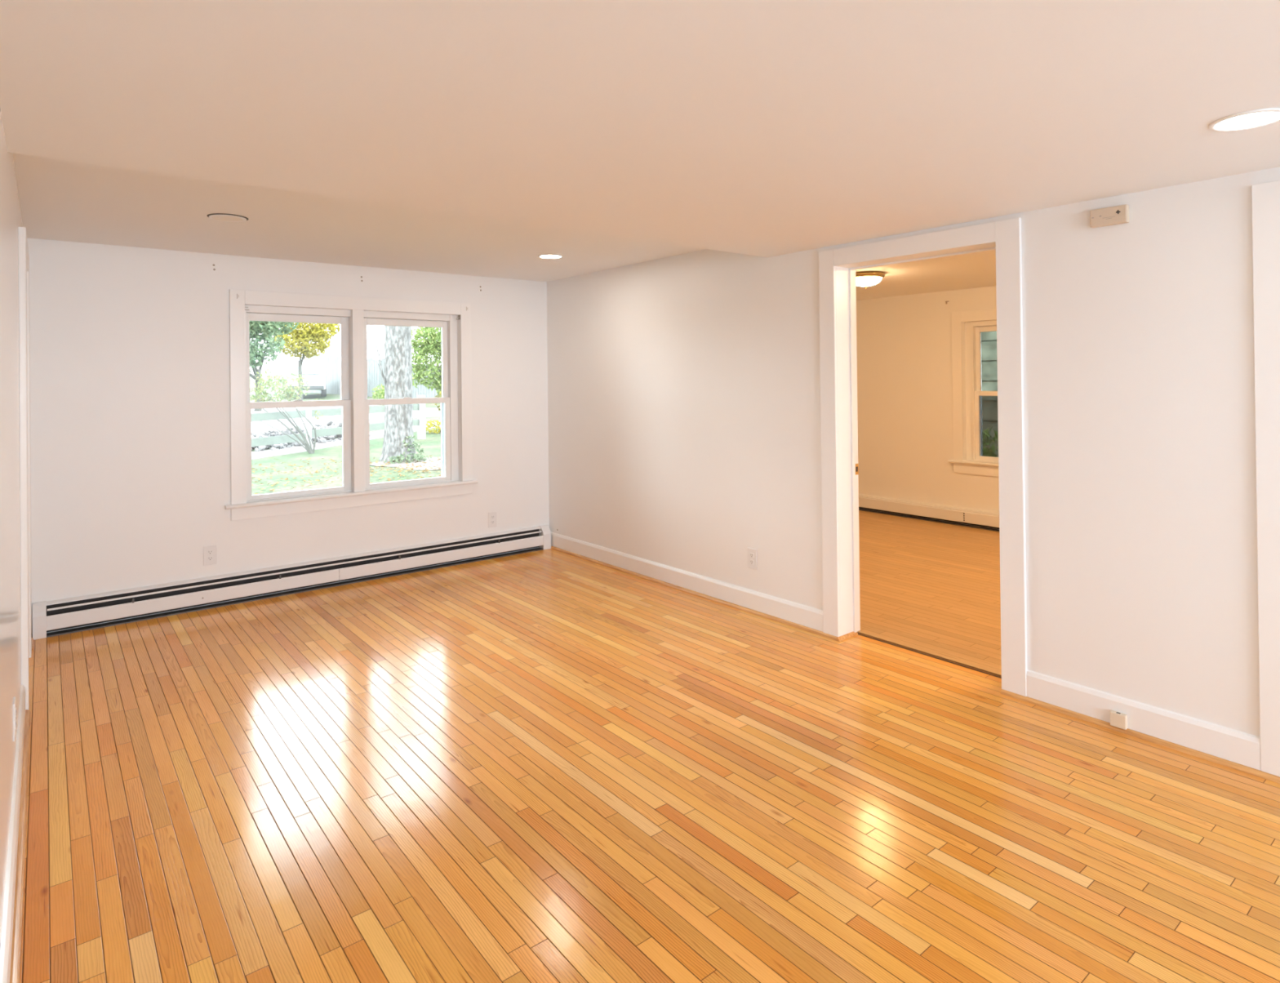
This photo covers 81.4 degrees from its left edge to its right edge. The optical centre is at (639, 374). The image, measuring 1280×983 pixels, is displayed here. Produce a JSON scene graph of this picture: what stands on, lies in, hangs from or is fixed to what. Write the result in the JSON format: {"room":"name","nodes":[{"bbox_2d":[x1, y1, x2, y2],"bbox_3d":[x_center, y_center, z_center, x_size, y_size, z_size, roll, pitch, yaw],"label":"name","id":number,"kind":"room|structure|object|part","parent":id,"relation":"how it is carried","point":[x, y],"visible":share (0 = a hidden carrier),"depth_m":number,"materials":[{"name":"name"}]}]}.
{"room":"empty living room","nodes":[
{"label":"empty living room","id":0,"kind":"room"},
{"bbox_2d":[0,109,22,946],"bbox_3d":[-0.252,0.245,0.083,0.120,2.600,10.600,0,0,-39],"label":"wall","id":1,"kind":"structure","parent":0,"point":[11,220],"depth_m":2.24,"materials":[{"name":"white paint"}]},
{"bbox_2d":[0,684,25,982],"bbox_3d":[-0.164,1.378,0.089,0.015,0.132,10.525,0,0,-39],"label":"baseboard","id":2,"kind":"structure","parent":1,"relation":"attached to","point":[10,886],"depth_m":2.10,"materials":[{"name":"white paint"}]},
{"bbox_2d":[13,696,16,741],"bbox_3d":[-2.087,1.149,2.482,0.008,0.124,0.076,0,0,-39],"label":"wall outlet","id":3,"kind":"object","parent":1,"relation":"attached to","point":[14,697],"visible":1,"depth_m":2.46,"materials":[{"name":"white plastic"}]},
{"bbox_2d":[9,637,33,982],"bbox_3d":[-0.149,1.435,0.098,0.018,0.018,10.522,0,0,-39],"label":"trim","id":4,"kind":"structure","parent":1,"relation":"attached to","point":[15,975],"depth_m":2.21,"materials":[{"name":"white wood"}]},
{"bbox_2d":[17,226,31,709],"bbox_3d":[-3.053,0.426,3.602,0.146,2.140,0.940,0,0,-39],"label":"door","id":5,"kind":"structure","parent":1,"relation":"in","point":[24,255],"depth_m":3.28,"materials":[{"name":"white paint"}]},
{"bbox_2d":[26,238,549,636],"bbox_3d":[-0.851,0.290,6.521,7.294,2.600,0.200,0,0,-39],"label":"wall","id":6,"kind":"structure","parent":0,"point":[131,480],"depth_m":4.74,"materials":[{"name":"white paint"}]},
{"bbox_2d":[203,544,217,565],"bbox_3d":[-2.788,1.174,4.824,0.076,0.124,0.008,0,0,-39],"label":"wall outlet","id":7,"kind":"object","parent":6,"relation":"attached to","point":[210,557],"visible":1,"depth_m":4.82,"materials":[{"name":"white plastic"}]},
{"bbox_2d":[207,549,213,554],"bbox_3d":[-2.787,1.153,4.822,0.033,0.028,0.002,0,0,-39],"label":"receptacle","id":8,"kind":"object","parent":7,"relation":"attached to","point":[209,551],"depth_m":4.82,"materials":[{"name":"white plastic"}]},
{"bbox_2d":[207,555,213,560],"bbox_3d":[-2.786,1.194,4.822,0.033,0.028,0.002,0,0,-39],"label":"receptacle","id":9,"kind":"object","parent":7,"relation":"attached to","point":[209,557],"depth_m":4.82,"materials":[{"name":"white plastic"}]},
{"bbox_2d":[32,524,551,639],"bbox_3d":[-2.122,1.399,5.308,3.430,0.194,0.078,0,0,-39],"label":"baseboard heater","id":10,"kind":"object","parent":6,"relation":"attached to","point":[96,608],"visible":1,"depth_m":4.99,"materials":[{"name":"white metal"}]},
{"bbox_3d":[-2.762,1.421,4.758,1.618,0.082,0.012,0,0,-39],"label":"panel","id":11,"kind":"part","parent":10,"relation":"part of","materials":[{"name":"white metal"}]},
{"bbox_2d":[46,525,540,605],"bbox_3d":[-2.141,1.315,5.322,3.293,0.017,0.033,0,0,-39],"label":"hood","id":12,"kind":"object","parent":10,"relation":"attached to","point":[464,540],"depth_m":5.08,"materials":[{"name":"white metal"}]},
{"bbox_3d":[-1.476,1.413,5.788,1.673,0.082,0.012,0,0,-39],"label":"panel","id":13,"kind":"part","parent":10,"relation":"part of","materials":[{"name":"white metal"}]},
{"bbox_2d":[224,288,478,520],"bbox_3d":[-2.096,0.199,5.523,1.790,1.524,0.303,0,0,-39],"label":"window","id":14,"kind":"structure","parent":6,"relation":"in","point":[353,314],"depth_m":5.42,"materials":[{"name":"white paint"}]},
{"bbox_3d":[-2.417,-0.096,5.269,0.688,0.642,0.030,0,0,-39],"label":"sash","id":15,"kind":"part","parent":14,"relation":"part of","materials":[{"name":"white plastic"}]},
{"bbox_3d":[-2.403,0.196,5.254,0.724,1.325,0.090,0,0,-39],"label":"frame","id":16,"kind":"part","parent":14,"relation":"part of","materials":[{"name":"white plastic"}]},
{"bbox_3d":[-2.387,0.518,5.237,0.688,0.659,0.031,0,0,-39],"label":"sash","id":17,"kind":"part","parent":14,"relation":"part of","materials":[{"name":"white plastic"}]},
{"bbox_3d":[-1.819,-0.100,5.747,0.695,0.642,0.030,0,0,-39],"label":"sash","id":18,"kind":"part","parent":14,"relation":"part of","materials":[{"name":"white plastic"}]},
{"bbox_3d":[-1.790,0.515,5.715,0.695,0.659,0.031,0,0,-39],"label":"sash","id":19,"kind":"part","parent":14,"relation":"part of","materials":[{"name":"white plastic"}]},
{"bbox_3d":[-1.806,0.192,5.732,0.731,1.325,0.090,0,0,-39],"label":"frame","id":20,"kind":"part","parent":14,"relation":"part of","materials":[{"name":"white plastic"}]},
{"bbox_3d":[-1.838,0.528,5.776,0.695,0.649,0.024,0,0,-39],"label":"screen frame","id":21,"kind":"part","parent":14,"relation":"part of","materials":[{"name":"white metal"}]},
{"bbox_2d":[488,511,497,527],"bbox_3d":[-1.206,1.189,6.090,0.076,0.124,0.008,0,0,-39],"label":"wall outlet","id":22,"kind":"object","parent":6,"relation":"attached to","point":[492,516],"visible":1,"depth_m":6.09,"materials":[{"name":"white plastic"}]},
{"bbox_2d":[0,0,1279,281],"bbox_3d":[1.143,-0.895,1.217,3.487,0.337,10.600,0,0,-39],"label":"ceiling","id":23,"kind":"structure","parent":0,"point":[482,138],"depth_m":2.05,"materials":[{"name":"white paint"}]},
{"bbox_2d":[207,213,248,222],"bbox_3d":[-2.104,-0.797,3.799,0.186,0.006,0.191,0,0,-39],"label":"recessed light","id":24,"kind":"object","parent":23,"relation":"in","point":[217,216],"visible":1,"depth_m":3.79,"materials":[{"name":"white paint"}]},
{"bbox_2d":[537,253,563,258],"bbox_3d":[-0.612,-0.806,5.095,0.170,0.006,0.170,0,0,-39],"label":"recessed light","id":25,"kind":"object","parent":23,"relation":"in","point":[544,255],"visible":1,"depth_m":5.09,"materials":[{"name":"white paint"}]},
{"bbox_2d":[1208,107,1279,131],"bbox_3d":[1.739,-0.724,2.124,0.184,0.006,0.184,0,0,-39],"label":"recessed light","id":26,"kind":"object","parent":23,"relation":"in","point":[1251,119],"visible":1,"depth_m":2.12,"materials":[{"name":"white paint"}]},
{"bbox_2d":[19,510,1279,982],"bbox_3d":[1.053,1.509,3.992,7.094,0.130,6.500,0,0,-39],"label":"floor","id":27,"kind":"structure","parent":0,"point":[549,765],"depth_m":2.54,"materials":[{"name":"brown wood"}]},
{"bbox_2d":[546,167,1279,737],"bbox_3d":[2.576,0.178,2.349,0.155,2.500,10.600,0,0,-39],"label":"wall","id":28,"kind":"structure","parent":0,"point":[684,424],"depth_m":3.19,"materials":[{"name":"white paint"}]},
{"bbox_2d":[747,547,756,569],"bbox_3d":[0.690,1.136,4.581,0.008,0.124,0.076,0,0,-39],"label":"wall outlet","id":29,"kind":"object","parent":28,"relation":"attached to","point":[752,553],"visible":1,"depth_m":4.58,"materials":[{"name":"white plastic"}]},
{"bbox_2d":[551,531,1260,770],"bbox_3d":[0.717,1.395,4.544,0.015,0.132,4.820,0,0,-39],"label":"baseboard","id":30,"kind":"structure","parent":28,"relation":"attached to","point":[1237,746],"depth_m":3.17,"materials":[{"name":"white paint"}]},
{"bbox_2d":[1110,710,1127,729],"bbox_3d":[1.930,1.393,2.998,0.024,0.057,0.057,0,0,-39],"label":"phone jack","id":31,"kind":"object","parent":30,"relation":"attached to","point":[1117,719],"visible":1,"depth_m":2.99,"materials":[{"name":"beige plastic"}]},
{"bbox_2d":[551,546,1279,783],"bbox_3d":[2.592,1.419,2.299,0.171,0.018,10.530,0,0,-39],"label":"trim","id":32,"kind":"structure","parent":28,"relation":"attached to","point":[1243,768],"depth_m":3.20,"materials":[{"name":"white wood"}]},
{"bbox_2d":[818,217,1027,696],"bbox_3d":[1.432,0.379,3.788,0.204,2.140,1.097,0,0,-39],"label":"door frame","id":33,"kind":"structure","parent":28,"relation":"in","point":[837,267],"depth_m":3.83,"materials":[{"name":"white paint"}]},
{"bbox_3d":[1.220,0.535,4.188,0.033,0.062,0.002,0,0,-39],"label":"strike plate","id":34,"kind":"part","parent":33,"relation":"part of","materials":[{"name":"gold metal"}]},
{"bbox_2d":[857,633,1001,678],"bbox_3d":[1.491,1.508,3.824,0.007,0.120,0.889,0,0,-39],"label":"threshold","id":35,"kind":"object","parent":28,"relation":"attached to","point":[858,633],"depth_m":3.81,"materials":[{"name":"brown wood"}]},
{"bbox_2d":[1089,204,1129,227],"bbox_3d":[1.909,-0.642,3.026,0.032,0.072,0.136,0,0,-39],"label":"signal box","id":36,"kind":"object","parent":28,"relation":"attached to","point":[1117,215],"visible":1,"depth_m":3.02,"materials":[{"name":"beige plastic"}]},
{"bbox_2d":[1251,180,1279,776],"bbox_3d":[2.520,0.372,2.284,0.016,2.113,0.985,0,0,-39],"label":"trim","id":37,"kind":"structure","parent":28,"relation":"attached to","point":[1265,197],"depth_m":2.64,"materials":[{"name":"white paint"}]},
{"bbox_2d":[855,249,995,300],"bbox_3d":[2.350,-0.933,5.387,3.302,0.238,5.600,0,0,-39],"label":"ceiling","id":38,"kind":"structure","parent":0,"point":[973,270],"depth_m":6.15,"materials":[{"name":"white paint"}]},
{"bbox_2d":[855,271,884,288],"bbox_3d":[1.808,-0.743,5.963,0.300,0.123,0.300,0,0,-39],"label":"ceiling lamp","id":39,"kind":"object","parent":38,"relation":"attached to","point":[867,278],"visible":0.79,"depth_m":5.86,"materials":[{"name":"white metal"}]},
{"bbox_3d":[1.808,-0.737,5.963,0.256,0.067,0.256,0,0,-39],"label":"lamp shade","id":40,"kind":"part","parent":39,"relation":"part of","materials":[{"name":"white glass"}]},
{"bbox_2d":[856,285,999,529],"bbox_3d":[3.730,0.240,6.475,0.200,2.600,5.600,0,0,-39],"label":"wall","id":41,"kind":"structure","parent":0,"point":[904,343],"depth_m":7.53,"materials":[{"name":"white paint"}]},
{"bbox_2d":[858,493,999,531],"bbox_3d":[3.558,1.347,6.474,0.077,0.170,5.300,0,0,-39],"label":"baseboard heater","id":42,"kind":"object","parent":41,"relation":"attached to","point":[966,516],"visible":0.41,"depth_m":7.31,"materials":[{"name":"white metal"}]},
{"bbox_3d":[2.489,1.359,7.762,0.012,0.107,1.854,0,0,-39],"label":"panel","id":43,"kind":"part","parent":42,"relation":"part of","materials":[{"name":"white metal"}]},
{"bbox_2d":[858,493,999,514],"bbox_3d":[3.574,1.274,6.489,0.033,0.017,5.200,0,0,-39],"label":"hood","id":44,"kind":"object","parent":42,"relation":"attached to","point":[943,506],"depth_m":7.35,"materials":[{"name":"white metal"}]},
{"bbox_3d":[4.115,1.330,5.732,0.012,0.107,3.344,0,0,-39],"label":"panel","id":45,"kind":"part","parent":42,"relation":"part of","materials":[{"name":"white metal"}]},
{"bbox_2d":[947,308,998,476],"bbox_3d":[3.420,0.169,6.859,0.303,1.543,1.075,0,0,-39],"label":"window","id":46,"kind":"structure","parent":41,"relation":"in","point":[975,411],"depth_m":7.09,"materials":[{"name":"white paint"}]},
{"bbox_3d":[3.453,0.496,6.883,0.024,0.645,0.630,0,0,-39],"label":"screen frame","id":47,"kind":"part","parent":46,"relation":"part of","materials":[{"name":"grey metal"}]},
{"bbox_3d":[3.404,0.158,6.849,0.090,1.325,0.666,0,0,-39],"label":"frame","id":48,"kind":"part","parent":46,"relation":"part of","materials":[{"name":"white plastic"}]},
{"bbox_3d":[3.414,-0.131,6.861,0.030,0.646,0.630,0,0,-39],"label":"sash","id":49,"kind":"part","parent":46,"relation":"part of","materials":[{"name":"white plastic"}]},
{"bbox_3d":[3.392,0.483,6.835,0.031,0.655,0.630,0,0,-39],"label":"sash","id":50,"kind":"part","parent":46,"relation":"part of","materials":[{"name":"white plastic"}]},
{"label":"outside","id":51,"kind":"structure","parent":0,"visible":0},
{"bbox_2d":[249,375,441,494],"bbox_3d":[-19.545,0.889,29.850,120.000,2.720,120.000,0,0,-39],"label":"lawn","id":52,"kind":"structure","parent":51,"point":[431,445],"depth_m":14.01,"materials":[{"name":"green plant"}]},
{"bbox_2d":[248,320,299,411],"bbox_3d":[-14.889,-0.968,27.674,4.534,4.973,3.090,0,0,-39],"label":"tree","id":53,"kind":"object","parent":52,"relation":"on","point":[267,330],"visible":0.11,"depth_m":28.03,"materials":[{"name":"green plant"}]},
{"bbox_3d":[-14.893,-1.349,27.676,4.534,4.211,3.090,0,0,-39],"label":"crown","id":54,"kind":"part","parent":53,"relation":"part of","materials":[{"name":"green plant"}]},
{"bbox_2d":[249,368,323,453],"bbox_3d":[-7.768,0.832,16.175,1.734,1.901,0.783,-1,0,-9],"label":"shrub","id":55,"kind":"object","parent":52,"relation":"on","point":[290,390],"visible":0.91,"depth_m":16.16,"materials":[{"name":"green plant"}]},
{"bbox_2d":[272,322,339,399],"bbox_3d":[-14.816,-0.849,32.977,2.941,4.474,2.210,0,0,-39],"label":"tree","id":56,"kind":"object","parent":52,"relation":"on","point":[304,333],"visible":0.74,"depth_m":32.61,"materials":[{"name":"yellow plant"}]},
{"bbox_3d":[-14.827,-1.860,32.983,2.941,2.452,2.210,0,0,-39],"label":"crown","id":57,"kind":"part","parent":56,"relation":"part of","materials":[{"name":"yellow plant"}]},
{"bbox_2d":[285,365,326,397],"bbox_3d":[-16.958,0.378,37.811,1.820,1.520,4.620,0,0,-24],"label":"car","id":58,"kind":"object","parent":52,"relation":"on","point":[315,375],"visible":0.57,"depth_m":36.02,"materials":[{"name":"white paint"}]},
{"bbox_2d":[251,420,370,452],"bbox_3d":[-8.478,1.523,18.580,1.530,0.606,4.995,-1,0,17],"label":"rubble heap","id":59,"kind":"object","parent":52,"relation":"on","point":[322,439],"visible":0.3,"depth_m":17.82,"materials":[{"name":"grey stone"}]},
{"bbox_2d":[251,395,425,446],"bbox_3d":[-7.813,1.154,16.082,0.584,1.198,8.507,-1,0,27],"label":"rail fence","id":60,"kind":"object","parent":52,"relation":"on","point":[308,412],"visible":0.39,"depth_m":17.10,"materials":[{"name":"white paint"}]},
{"bbox_3d":[-8.527,1.437,14.579,0.044,0.200,5.197,-1,0,21],"label":"rail","id":61,"kind":"part","parent":60,"relation":"part of","materials":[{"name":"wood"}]},
{"bbox_3d":[-8.533,0.917,14.582,0.044,0.220,5.197,-1,0,21],"label":"rail","id":62,"kind":"part","parent":60,"relation":"part of","materials":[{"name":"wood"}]},
{"bbox_3d":[-7.586,1.231,17.001,0.130,1.050,0.130,0,0,-39],"label":"post","id":63,"kind":"part","parent":60,"relation":"part of","materials":[{"name":"white paint"}]},
{"bbox_3d":[-6.689,1.315,18.353,0.044,0.270,3.245,-1,0,34],"label":"rail","id":64,"kind":"part","parent":60,"relation":"part of","materials":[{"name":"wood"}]},
{"bbox_3d":[-6.693,0.880,18.355,0.044,0.200,3.245,-1,0,34],"label":"rail","id":65,"kind":"part","parent":60,"relation":"part of","materials":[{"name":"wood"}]},
{"bbox_3d":[-5.794,1.150,19.706,0.170,1.190,0.170,0,0,-39],"label":"post","id":66,"kind":"part","parent":60,"relation":"part of","materials":[{"name":"white paint"}]},
{"bbox_2d":[251,455,441,494],"bbox_3d":[-5.234,1.768,10.503,8.947,0.255,9.391,-1,0,-16],"label":"fallen leaves","id":67,"kind":"object","parent":52,"relation":"on","point":[421,477],"visible":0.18,"depth_m":13.10,"materials":[{"name":"orange plant"}]},
{"bbox_2d":[308,352,441,398],"bbox_3d":[-13.340,0.107,38.113,12.612,2.733,0.100,-1,0,35],"label":"fence","id":68,"kind":"object","parent":52,"relation":"on","point":[331,363],"visible":0.15,"depth_m":38.60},
{"bbox_2d":[372,383,384,405],"bbox_3d":[-11.005,0.931,31.825,0.868,1.071,0.875,0,0,-39],"label":"bush","id":69,"kind":"object","parent":52,"relation":"on","point":[379,391],"visible":0.57,"depth_m":31.63,"materials":[{"name":"green plant"}]},
{"bbox_2d":[373,325,416,462],"bbox_3d":[-4.786,-2.053,14.957,3.867,7.629,0.950,0,0,-42],"label":"tree","id":70,"kind":"object","parent":52,"relation":"on","point":[397,377],"visible":0.42,"depth_m":14.59,"materials":[{"name":"grey plant"}]},
{"bbox_2d":[383,435,432,463],"bbox_3d":[-4.510,1.480,14.498,0.962,0.568,0.463,0,0,-39],"label":"ivy plant","id":71,"kind":"object","parent":52,"relation":"on","point":[415,456],"visible":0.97,"depth_m":14.55,"materials":[{"name":"green plant"}]},
{"bbox_2d":[411,326,441,397],"bbox_3d":[-6.284,-0.173,24.262,2.750,3.831,1.948,0,0,-39],"label":"tree","id":72,"kind":"object","parent":52,"relation":"on","point":[432,344],"visible":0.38,"depth_m":23.82,"materials":[{"name":"green plant"}]},
{"bbox_2d":[425,419,440,433],"bbox_3d":[-5.826,1.549,21.494,1.155,0.501,0.756,0,0,-39],"label":"clump","id":73,"kind":"object","parent":52,"relation":"on","point":[430,422],"visible":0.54,"depth_m":21.31,"materials":[{"name":"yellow plant"}]},
{"bbox_2d":[433,391,441,411],"bbox_3d":[-5.110,1.084,21.060,1.334,1.449,1.050,0,0,-39],"label":"bush","id":74,"kind":"object","parent":52,"relation":"on","point":[440,392],"visible":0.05,"depth_m":20.82,"materials":[{"name":"green plant"}]},
{"bbox_2d":[981,331,997,391],"bbox_3d":[7.571,-0.039,6.864,3.200,3.780,15.000,0,0,-39],"label":"shed","id":75,"kind":"object","parent":52,"relation":"on","point":[988,339],"visible":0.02,"depth_m":9.66,"materials":[{"name":"grey wood"}]},
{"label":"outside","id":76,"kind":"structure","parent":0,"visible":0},
{"bbox_2d":[369,457,440,470],"bbox_3d":[-3.387,1.707,14.765,3.617,0.049,1.950,0,0,-39],"label":"ground","id":77,"kind":"structure","parent":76,"point":[435,462],"depth_m":14.14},
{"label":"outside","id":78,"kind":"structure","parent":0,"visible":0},
{"bbox_2d":[251,420,440,459],"bbox_3d":[-8.902,1.677,17.455,4.121,0.265,18.443,-1,0,26],"label":"path","id":79,"kind":"structure","parent":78,"point":[377,434],"depth_m":17.17,"materials":[{"name":"concrete"}]},
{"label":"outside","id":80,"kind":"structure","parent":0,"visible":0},
{"bbox_2d":[251,404,440,438],"bbox_3d":[-11.220,1.427,27.711,14.060,0.806,91.585,-1,0,45],"label":"road","id":81,"kind":"structure","parent":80,"point":[257,427],"depth_m":25.07,"materials":[{"name":"grey asphalt"}]}
]}

